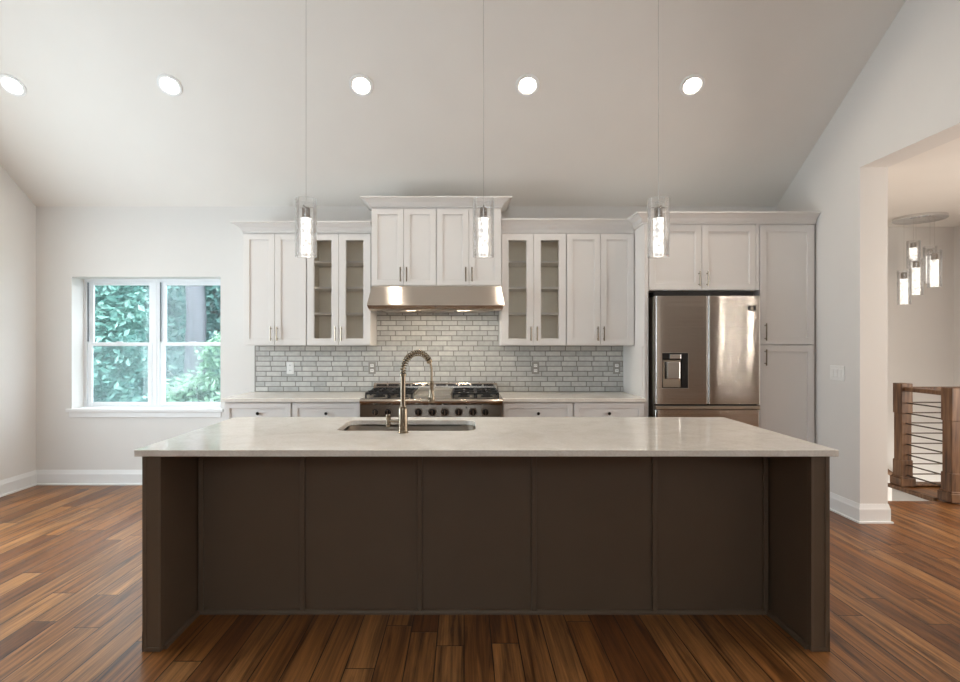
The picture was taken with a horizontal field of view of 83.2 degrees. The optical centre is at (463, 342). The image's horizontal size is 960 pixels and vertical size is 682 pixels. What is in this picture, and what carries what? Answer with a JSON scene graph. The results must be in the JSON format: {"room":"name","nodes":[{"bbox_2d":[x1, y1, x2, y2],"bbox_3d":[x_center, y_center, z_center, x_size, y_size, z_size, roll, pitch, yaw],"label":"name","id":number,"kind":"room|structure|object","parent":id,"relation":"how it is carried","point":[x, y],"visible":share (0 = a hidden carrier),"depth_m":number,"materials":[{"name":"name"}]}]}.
{"room":"kitchen","nodes":[
{"label":"kitchen","id":0,"kind":"room"},
{"bbox_2d":[0,165,35,479],"bbox_3d":[-4.300,-0.489,1.000,0.200,3.817,8.600,0,0,0],"label":"wall","id":1,"kind":"structure","parent":0,"point":[17,211],"depth_m":5.07,"materials":[{"name":"paint"}]},
{"bbox_2d":[0,470,36,496],"bbox_3d":[-4.187,1.317,1.010,0.026,0.145,8.580,0,0,0],"label":"baseboard","id":2,"kind":"structure","parent":1,"relation":"attached to","point":[20,482],"depth_m":5.06,"materials":[{"name":"white paint"}]},
{"bbox_2d":[36,206,775,469],"bbox_3d":[-0.667,-0.010,5.410,7.465,2.860,0.220,0,0,0],"label":"wall","id":3,"kind":"structure","parent":0,"point":[74,244],"depth_m":5.30,"materials":[{"name":"paint"}]},
{"bbox_2d":[36,470,141,484],"bbox_3d":[-3.138,1.317,5.287,2.125,0.145,0.026,0,0,0],"label":"baseboard","id":4,"kind":"structure","parent":3,"relation":"attached to","point":[43,477],"depth_m":5.29,"materials":[{"name":"white paint"}]},
{"bbox_2d":[84,279,154,406],"bbox_3d":[-3.489,0.003,5.493,0.722,1.305,0.054,0,0,0],"label":"window","id":5,"kind":"structure","parent":3,"relation":"in","point":[89,284],"depth_m":5.47,"materials":[{"name":"white plastic"}]},
{"bbox_2d":[65,407,223,417],"bbox_3d":[-3.127,0.688,5.372,1.535,0.085,0.200,0,0,0],"label":"trim","id":6,"kind":"structure","parent":3,"relation":"attached to","point":[81,412],"depth_m":5.29,"materials":[{"name":"white paint"}]},
{"bbox_2d":[155,279,156,406],"bbox_3d":[-3.120,0.003,5.492,0.017,1.305,0.056,0,0,0],"label":"trim","id":7,"kind":"structure","parent":3,"relation":"attached to","point":[155,279],"depth_m":5.46,"materials":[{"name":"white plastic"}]},
{"bbox_2d":[157,279,219,406],"bbox_3d":[-2.751,0.003,5.493,0.722,1.305,0.054,0,0,0],"label":"window","id":8,"kind":"structure","parent":3,"relation":"in","point":[162,284],"depth_m":5.47,"materials":[{"name":"white plastic"}]},
{"bbox_2d":[243,233,306,345],"bbox_3d":[-1.736,-0.493,5.106,0.579,1.034,0.384,0,0,0],"label":"upper cabinet","id":9,"kind":"object","parent":3,"relation":"attached to","point":[274,279],"visible":0.99,"depth_m":4.96,"materials":[{"name":"white paint"}]},
{"bbox_2d":[230,221,370,232],"bbox_3d":[-1.482,-1.058,5.089,1.268,0.094,0.418,0,0,0],"label":"crown molding","id":10,"kind":"structure","parent":9,"relation":"on","point":[245,226],"depth_m":4.93,"materials":[{"name":"white paint"}]},
{"bbox_2d":[307,233,376,345],"bbox_3d":[-1.149,-0.493,5.106,0.585,1.034,0.384,0,0,0],"label":"upper cabinet","id":11,"kind":"object","parent":3,"relation":"attached to","point":[339,286],"visible":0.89,"depth_m":4.96,"materials":[{"name":"white paint"}]},
{"bbox_2d":[315,261,362,266],"bbox_3d":[-1.149,-0.752,5.141,0.543,0.018,0.291,0,0,0],"label":"shelf","id":12,"kind":"object","parent":11,"relation":"attached to","point":[317,263],"depth_m":5.08,"materials":[{"name":"white paint"}]},
{"bbox_2d":[315,287,362,291],"bbox_3d":[-1.149,-0.512,5.141,0.543,0.018,0.291,0,0,0],"label":"shelf","id":13,"kind":"object","parent":11,"relation":"attached to","point":[317,289],"depth_m":5.08,"materials":[{"name":"white paint"}]},
{"bbox_2d":[315,313,362,315],"bbox_3d":[-1.149,-0.273,5.141,0.543,0.018,0.291,0,0,0],"label":"shelf","id":14,"kind":"object","parent":11,"relation":"attached to","point":[316,314],"depth_m":5.00,"materials":[{"name":"white paint"}]},
{"bbox_2d":[371,208,436,285],"bbox_3d":[-0.547,-0.873,5.081,0.590,0.714,0.434,0,0,0],"label":"upper cabinet","id":15,"kind":"object","parent":3,"relation":"attached to","point":[403,240],"visible":0.98,"depth_m":4.90,"materials":[{"name":"white paint"}]},
{"bbox_2d":[360,196,511,213],"bbox_3d":[-0.252,-1.273,5.064,1.361,0.084,0.468,0,0,0],"label":"crown molding","id":16,"kind":"structure","parent":15,"relation":"on","point":[503,202],"depth_m":4.89,"materials":[{"name":"white paint"}]},
{"bbox_2d":[367,286,503,312],"bbox_3d":[-0.249,-0.399,5.007,1.201,0.226,0.562,0,0,0],"label":"range hood","id":17,"kind":"object","parent":3,"relation":"attached to","point":[389,299],"visible":1,"depth_m":4.78,"materials":[{"name":"silver metal"}]},
{"bbox_2d":[256,312,622,391],"bbox_3d":[-0.239,0.088,5.295,3.602,0.776,0.009,0,0,0],"label":"tile backsplash","id":18,"kind":"structure","parent":3,"relation":"attached to","point":[461,347],"depth_m":5.29,"materials":[{"name":"ceramic tile"},{"name":"grout"}]},
{"bbox_2d":[255,346,255,391],"bbox_3d":[-2.046,0.251,5.293,0.011,0.450,0.011,0,0,0],"label":"backsplash edge","id":19,"kind":"object","parent":18,"relation":"attached to","point":[255,346],"visible":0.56,"depth_m":5.29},
{"bbox_2d":[287,362,293,373],"bbox_3d":[-1.700,0.245,5.284,0.072,0.116,0.010,0,0,0],"label":"wall outlet","id":20,"kind":"object","parent":18,"relation":"attached to","point":[290,365],"visible":1,"depth_m":5.28,"materials":[{"name":"white plastic"}]},
{"bbox_2d":[368,362,375,373],"bbox_3d":[-0.900,0.245,5.284,0.072,0.116,0.010,0,0,0],"label":"wall outlet","id":21,"kind":"object","parent":18,"relation":"attached to","point":[371,365],"visible":1,"depth_m":5.28,"materials":[{"name":"white plastic"}]},
{"bbox_2d":[532,362,538,373],"bbox_3d":[0.700,0.245,5.284,0.072,0.116,0.010,0,0,0],"label":"wall outlet","id":22,"kind":"object","parent":18,"relation":"attached to","point":[535,365],"visible":1,"depth_m":5.28,"materials":[{"name":"white plastic"}]},
{"bbox_2d":[613,362,619,373],"bbox_3d":[1.495,0.245,5.284,0.072,0.116,0.010,0,0,0],"label":"wall outlet","id":23,"kind":"object","parent":18,"relation":"attached to","point":[616,365],"visible":1,"depth_m":5.28,"materials":[{"name":"white plastic"}]},
{"bbox_2d":[437,208,500,285],"bbox_3d":[0.044,-0.873,5.081,0.590,0.714,0.434,0,0,0],"label":"upper cabinet","id":24,"kind":"object","parent":3,"relation":"attached to","point":[456,264],"visible":0.9,"depth_m":4.90,"materials":[{"name":"white paint"}]},
{"bbox_2d":[499,233,565,345],"bbox_3d":[0.639,-0.493,5.106,0.593,1.034,0.384,0,0,0],"label":"upper cabinet","id":25,"kind":"object","parent":3,"relation":"attached to","point":[533,265],"visible":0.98,"depth_m":4.97,"materials":[{"name":"white paint"}]},
{"bbox_2d":[509,261,557,266],"bbox_3d":[0.639,-0.752,5.141,0.551,0.018,0.291,0,0,0],"label":"shelf","id":26,"kind":"object","parent":25,"relation":"attached to","point":[511,263],"depth_m":5.08,"materials":[{"name":"white paint"}]},
{"bbox_2d":[509,287,557,291],"bbox_3d":[0.639,-0.512,5.141,0.551,0.018,0.291,0,0,0],"label":"shelf","id":27,"kind":"object","parent":25,"relation":"attached to","point":[511,289],"depth_m":5.08,"materials":[{"name":"white paint"}]},
{"bbox_2d":[509,313,557,315],"bbox_3d":[0.639,-0.273,5.141,0.551,0.018,0.291,0,0,0],"label":"shelf","id":28,"kind":"object","parent":25,"relation":"attached to","point":[510,314],"depth_m":5.00,"materials":[{"name":"white paint"}]},
{"bbox_2d":[501,211,820,232],"bbox_3d":[1.704,-1.071,4.808,2.717,0.119,0.355,0,0,0],"label":"crown molding","id":29,"kind":"structure","parent":25,"relation":"on","point":[508,225],"depth_m":4.70,"materials":[{"name":"white paint"}]},
{"bbox_2d":[566,233,633,345],"bbox_3d":[1.250,-0.493,5.106,0.619,1.034,0.384,0,0,0],"label":"upper cabinet","id":30,"kind":"object","parent":3,"relation":"attached to","point":[599,266],"visible":0.99,"depth_m":4.96,"materials":[{"name":"white paint"}]},
{"bbox_2d":[648,224,758,292],"bbox_3d":[2.085,-0.746,4.976,0.962,0.579,0.644,0,0,0],"label":"upper cabinet","id":31,"kind":"object","parent":3,"relation":"attached to","point":[703,257],"visible":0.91,"depth_m":4.70,"materials":[{"name":"white paint"}]},
{"bbox_2d":[0,0,905,205],"bbox_3d":[-0.560,-1.935,1.010,7.680,1.484,9.020,0,0,0],"label":"ceiling","id":32,"kind":"structure","parent":0,"point":[267,112],"depth_m":4.35,"materials":[{"name":"paint"}]},
{"bbox_2d":[0,74,26,95],"bbox_3d":[-3.560,-2.031,4.260,0.190,0.110,0.159,0,0,0],"label":"recessed light","id":33,"kind":"object","parent":32,"relation":"in","point":[16,87],"visible":1,"depth_m":4.26,"materials":[{"name":"white paint"}]},
{"bbox_2d":[157,74,182,96],"bbox_3d":[-2.320,-2.031,4.260,0.190,0.110,0.159,0,0,0],"label":"recessed light","id":34,"kind":"object","parent":32,"relation":"in","point":[167,83],"visible":1,"depth_m":4.25,"materials":[{"name":"white plastic"}]},
{"bbox_2d":[295,196,316,257],"bbox_3d":[-0.819,-1.412,2.800,0.120,1.931,0.120,0,0,0],"label":"pendant light","id":35,"kind":"object","parent":32,"relation":"hanging from","point":[305,219],"visible":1,"depth_m":2.78,"materials":[{"name":"clear glass"}]},
{"bbox_2d":[349,74,372,95],"bbox_3d":[-0.810,-2.031,4.260,0.190,0.110,0.159,0,0,0],"label":"recessed light","id":36,"kind":"object","parent":32,"relation":"in","point":[358,83],"visible":1,"depth_m":4.25,"materials":[{"name":"white plastic"}]},
{"bbox_2d":[473,0,493,257],"bbox_3d":[0.101,-1.412,2.800,0.120,1.931,0.120,0,0,0],"label":"pendant light","id":37,"kind":"object","parent":32,"relation":"hanging from","point":[483,220],"visible":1,"depth_m":2.78,"materials":[{"name":"white glass"}]},
{"bbox_2d":[515,74,538,96],"bbox_3d":[0.500,-2.031,4.260,0.190,0.110,0.159,0,0,0],"label":"recessed light","id":38,"kind":"object","parent":32,"relation":"in","point":[524,85],"visible":1,"depth_m":4.25,"materials":[{"name":"white plastic"}]},
{"bbox_2d":[647,0,669,257],"bbox_3d":[1.008,-1.412,2.800,0.120,1.931,0.120,0,0,0],"label":"pendant light","id":39,"kind":"object","parent":32,"relation":"hanging from","point":[658,220],"visible":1,"depth_m":2.79,"materials":[{"name":"white glass"}]},
{"bbox_2d":[680,74,704,96],"bbox_3d":[1.800,-2.031,4.260,0.190,0.110,0.159,0,0,0],"label":"recessed light","id":40,"kind":"object","parent":32,"relation":"in","point":[689,85],"visible":1,"depth_m":4.25,"materials":[{"name":"white plastic"}]},
{"bbox_2d":[0,485,959,681],"bbox_3d":[0.670,1.405,1.025,10.140,0.030,8.650,0,0,0],"label":"floor","id":41,"kind":"structure","parent":0,"point":[71,555],"depth_m":2.61,"materials":[{"name":"brown wood"}]},
{"bbox_2d":[225,402,292,419],"bbox_3d":[-1.778,0.948,4.959,0.583,0.880,0.678,0,0,0],"label":"base cabinet","id":42,"kind":"object","parent":41,"relation":"on","point":[232,409],"visible":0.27,"depth_m":4.67,"materials":[{"name":"white paint"}]},
{"bbox_2d":[220,392,364,401],"bbox_3d":[-1.488,0.491,4.964,1.204,0.030,0.668,0,0,0],"label":"countertop","id":43,"kind":"structure","parent":42,"relation":"on","point":[249,396],"depth_m":4.72,"materials":[{"name":"beige stone"}]},
{"bbox_2d":[293,402,359,416],"bbox_3d":[-1.188,0.948,4.959,0.593,0.880,0.678,0,0,0],"label":"base cabinet","id":44,"kind":"object","parent":41,"relation":"on","point":[300,409],"visible":0.23,"depth_m":4.67,"materials":[{"name":"white paint"}]},
{"bbox_2d":[359,382,502,416],"bbox_3d":[-0.278,0.887,4.897,1.205,1.005,0.778,0,0,0],"label":"gas range","id":45,"kind":"object","parent":41,"relation":"on","point":[452,399],"visible":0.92,"depth_m":4.57,"materials":[{"name":"metal"}]},
{"bbox_2d":[364,392,500,397],"bbox_3d":[-0.278,0.490,4.920,1.205,0.028,0.560,0,0,0],"label":"cooktop","id":46,"kind":"object","parent":45,"relation":"in","point":[419,394],"depth_m":4.75,"materials":[{"name":"metal"}]},
{"bbox_2d":[142,457,829,651],"bbox_3d":[0.099,0.948,2.934,3.096,0.884,1.011,0,0,0],"label":"kitchen island","id":47,"kind":"object","parent":41,"relation":"on","point":[221,535],"visible":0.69,"depth_m":2.78,"materials":[{"name":"brown paint"}]},
{"bbox_2d":[134,417,838,456],"bbox_3d":[0.100,0.491,2.935,3.135,0.030,1.070,0,0,0],"label":"island countertop","id":48,"kind":"structure","parent":47,"relation":"on","point":[237,436],"depth_m":2.69,"materials":[{"name":"beige stone"}]},
{"bbox_2d":[342,425,474,430],"bbox_3d":[-0.318,0.608,3.132,0.805,0.204,0.445,0,0,0],"label":"sink","id":49,"kind":"object","parent":48,"relation":"in","point":[353,427],"visible":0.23,"depth_m":3.33,"materials":[{"name":"metal"}]},
{"bbox_2d":[386,350,434,433],"bbox_3d":[-0.275,0.256,2.908,0.291,0.439,0.084,0,0,-32],"label":"spring faucet","id":50,"kind":"object","parent":48,"relation":"on","point":[402,422],"visible":1,"depth_m":2.86,"materials":[{"name":"silver metal"}]},
{"bbox_2d":[502,402,572,416],"bbox_3d":[0.641,0.948,4.959,0.606,0.880,0.678,0,0,0],"label":"base cabinet","id":51,"kind":"object","parent":41,"relation":"on","point":[509,409],"visible":0.2,"depth_m":4.67,"materials":[{"name":"white paint"}]},
{"bbox_2d":[499,392,645,401],"bbox_3d":[0.947,0.491,4.964,1.231,0.030,0.668,0,0,0],"label":"countertop","id":52,"kind":"structure","parent":51,"relation":"on","point":[506,396],"depth_m":4.72,"materials":[{"name":"beige stone"}]},
{"bbox_2d":[573,402,643,416],"bbox_3d":[1.253,0.948,4.959,0.614,0.880,0.678,0,0,0],"label":"base cabinet","id":53,"kind":"object","parent":41,"relation":"on","point":[580,409],"visible":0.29,"depth_m":4.67,"materials":[{"name":"white paint"}]},
{"bbox_2d":[623,224,647,416],"bbox_3d":[1.581,0.177,4.994,0.042,2.425,0.608,0,0,0],"label":"panel","id":54,"kind":"object","parent":41,"relation":"on","point":[635,357],"visible":0.35,"depth_m":4.82,"materials":[{"name":"white paint"}]},
{"bbox_2d":[648,292,759,427],"bbox_3d":[2.080,0.472,4.935,0.893,1.835,0.670,0,0,0],"label":"refrigerator","id":55,"kind":"object","parent":41,"relation":"on","point":[704,347],"visible":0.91,"depth_m":4.61,"materials":[{"name":"metal"}]},
{"bbox_2d":[753,224,814,442],"bbox_3d":[2.816,0.176,4.976,0.492,2.423,0.644,0,0,0],"label":"pantry cabinet","id":56,"kind":"object","parent":41,"relation":"on","point":[786,291],"visible":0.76,"depth_m":4.70,"materials":[{"name":"white paint"}]},
{"bbox_2d":[890,383,959,502],"bbox_3d":[4.965,0.884,4.982,1.545,0.988,0.679,0,0,0],"label":"stair railing","id":57,"kind":"object","parent":41,"relation":"on","point":[903,403],"visible":1,"depth_m":5.11,"materials":[{"name":"brown wood"}]},
{"bbox_2d":[776,0,959,503],"bbox_3d":[3.172,-0.489,1.000,0.215,3.817,8.600,0,0,0],"label":"wall","id":58,"kind":"structure","parent":0,"point":[903,104],"depth_m":4.18,"materials":[{"name":"paint"}]},
{"bbox_2d":[830,365,844,380],"bbox_3d":[3.059,0.246,4.430,0.011,0.122,0.170,0,0,0],"label":"switch plate","id":59,"kind":"object","parent":58,"relation":"attached to","point":[836,372],"visible":1,"depth_m":4.42,"materials":[{"name":"white plastic"}]},
{"bbox_2d":[830,492,893,523],"bbox_3d":[3.172,1.317,4.437,0.267,0.145,0.566,0,0,0],"label":"baseboard","id":60,"kind":"structure","parent":58,"relation":"attached to","point":[856,512],"depth_m":4.17,"materials":[{"name":"white paint"}]},
{"bbox_2d":[888,227,953,500],"bbox_3d":[4.503,1.415,6.430,2.875,5.550,0.200,0,0,0],"label":"wall","id":61,"kind":"structure","parent":0,"point":[921,332],"depth_m":6.33,"materials":[{"name":"paint"}]},
{"bbox_2d":[888,138,959,226],"bbox_3d":[4.610,-1.460,1.515,2.660,0.200,10.030,0,0,0],"label":"ceiling","id":62,"kind":"structure","parent":0,"point":[928,181],"depth_m":4.69,"materials":[{"name":"paint"}]},
{"bbox_2d":[892,212,948,304],"bbox_3d":[4.931,-0.888,5.830,0.496,0.944,0.474,0,0,0],"label":"pendant","id":63,"kind":"object","parent":62,"relation":"hanging from","point":[933,264],"visible":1,"depth_m":5.77,"materials":[{"name":"white glass"}]},
{"bbox_2d":[954,226,959,386],"bbox_3d":[5.840,1.415,1.515,0.200,5.550,9.630,0,0,0],"label":"wall","id":64,"kind":"structure","parent":0,"point":[957,228],"depth_m":6.28,"materials":[{"name":"paint"}]},
{"bbox_2d":[888,483,937,500],"bbox_3d":[4.956,1.398,5.065,1.568,0.040,0.530,0,0,0],"label":"trim","id":65,"kind":"structure","parent":64,"relation":"attached to","point":[919,494],"depth_m":5.01,"materials":[{"name":"brown wood"}]},
{"label":"outside","id":66,"kind":"structure","parent":0,"visible":0},
{"bbox_3d":[-7.500,1.840,12.800,21.000,0.100,14.400,0,0,0],"label":"ground","id":67,"kind":"structure","parent":66,"visible":0},
{"bbox_2d":[100,338,134,388],"bbox_3d":[-10.410,-1.151,13.274,4.619,6.130,1.855,0,0,0],"label":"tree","id":68,"kind":"object","parent":67,"relation":"on","point":[104,384],"visible":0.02,"depth_m":13.29,"materials":[{"name":"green plant"}]},
{"bbox_2d":[93,286,148,401],"bbox_3d":[-6.747,-0.711,9.695,2.548,5.009,1.289,0,0,0],"label":"leafy tree","id":69,"kind":"object","parent":67,"relation":"on","point":[116,315],"visible":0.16,"depth_m":9.62,"materials":[{"name":"green plant"}]},
{"bbox_2d":[109,286,219,401],"bbox_3d":[-5.395,-1.723,11.346,4.084,7.029,1.482,0,0,0],"label":"tree","id":70,"kind":"object","parent":67,"relation":"on","point":[196,315],"visible":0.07,"depth_m":10.91,"materials":[{"name":"green plant"}]},
{"bbox_2d":[132,286,219,400],"bbox_3d":[-6.186,-1.106,13.316,4.266,6.242,1.873,0,0,0],"label":"tree","id":71,"kind":"object","parent":67,"relation":"on","point":[212,305],"visible":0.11,"depth_m":12.89,"materials":[{"name":"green plant"}]},
{"bbox_2d":[145,330,219,401],"bbox_3d":[-4.229,0.710,8.755,1.801,2.169,0.935,0,0,0],"label":"shrub","id":72,"kind":"object","parent":67,"relation":"on","point":[189,390],"visible":0.46,"depth_m":8.62,"materials":[{"name":"green plant"}]},
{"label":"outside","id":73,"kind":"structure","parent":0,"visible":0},
{"bbox_2d":[106,286,209,401],"bbox_3d":[-9.000,-0.609,17.265,22.000,5.286,4.041,0,0,0],"label":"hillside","id":74,"kind":"structure","parent":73,"point":[133,336],"depth_m":16.57,"materials":[{"name":"green plant"}]},
{"bbox_3d":[4.510,2.805,4.938,2.460,2.770,0.675,0,0,0],"label":"wall","id":75,"kind":"structure","parent":0,"visible":0},
{"bbox_2d":[892,488,927,500],"bbox_3d":[4.510,1.565,5.025,2.460,0.290,0.550,0,0,0],"label":"trim","id":76,"kind":"structure","parent":75,"relation":"attached to","point":[897,495],"depth_m":5.17,"materials":[{"name":"white paint"}]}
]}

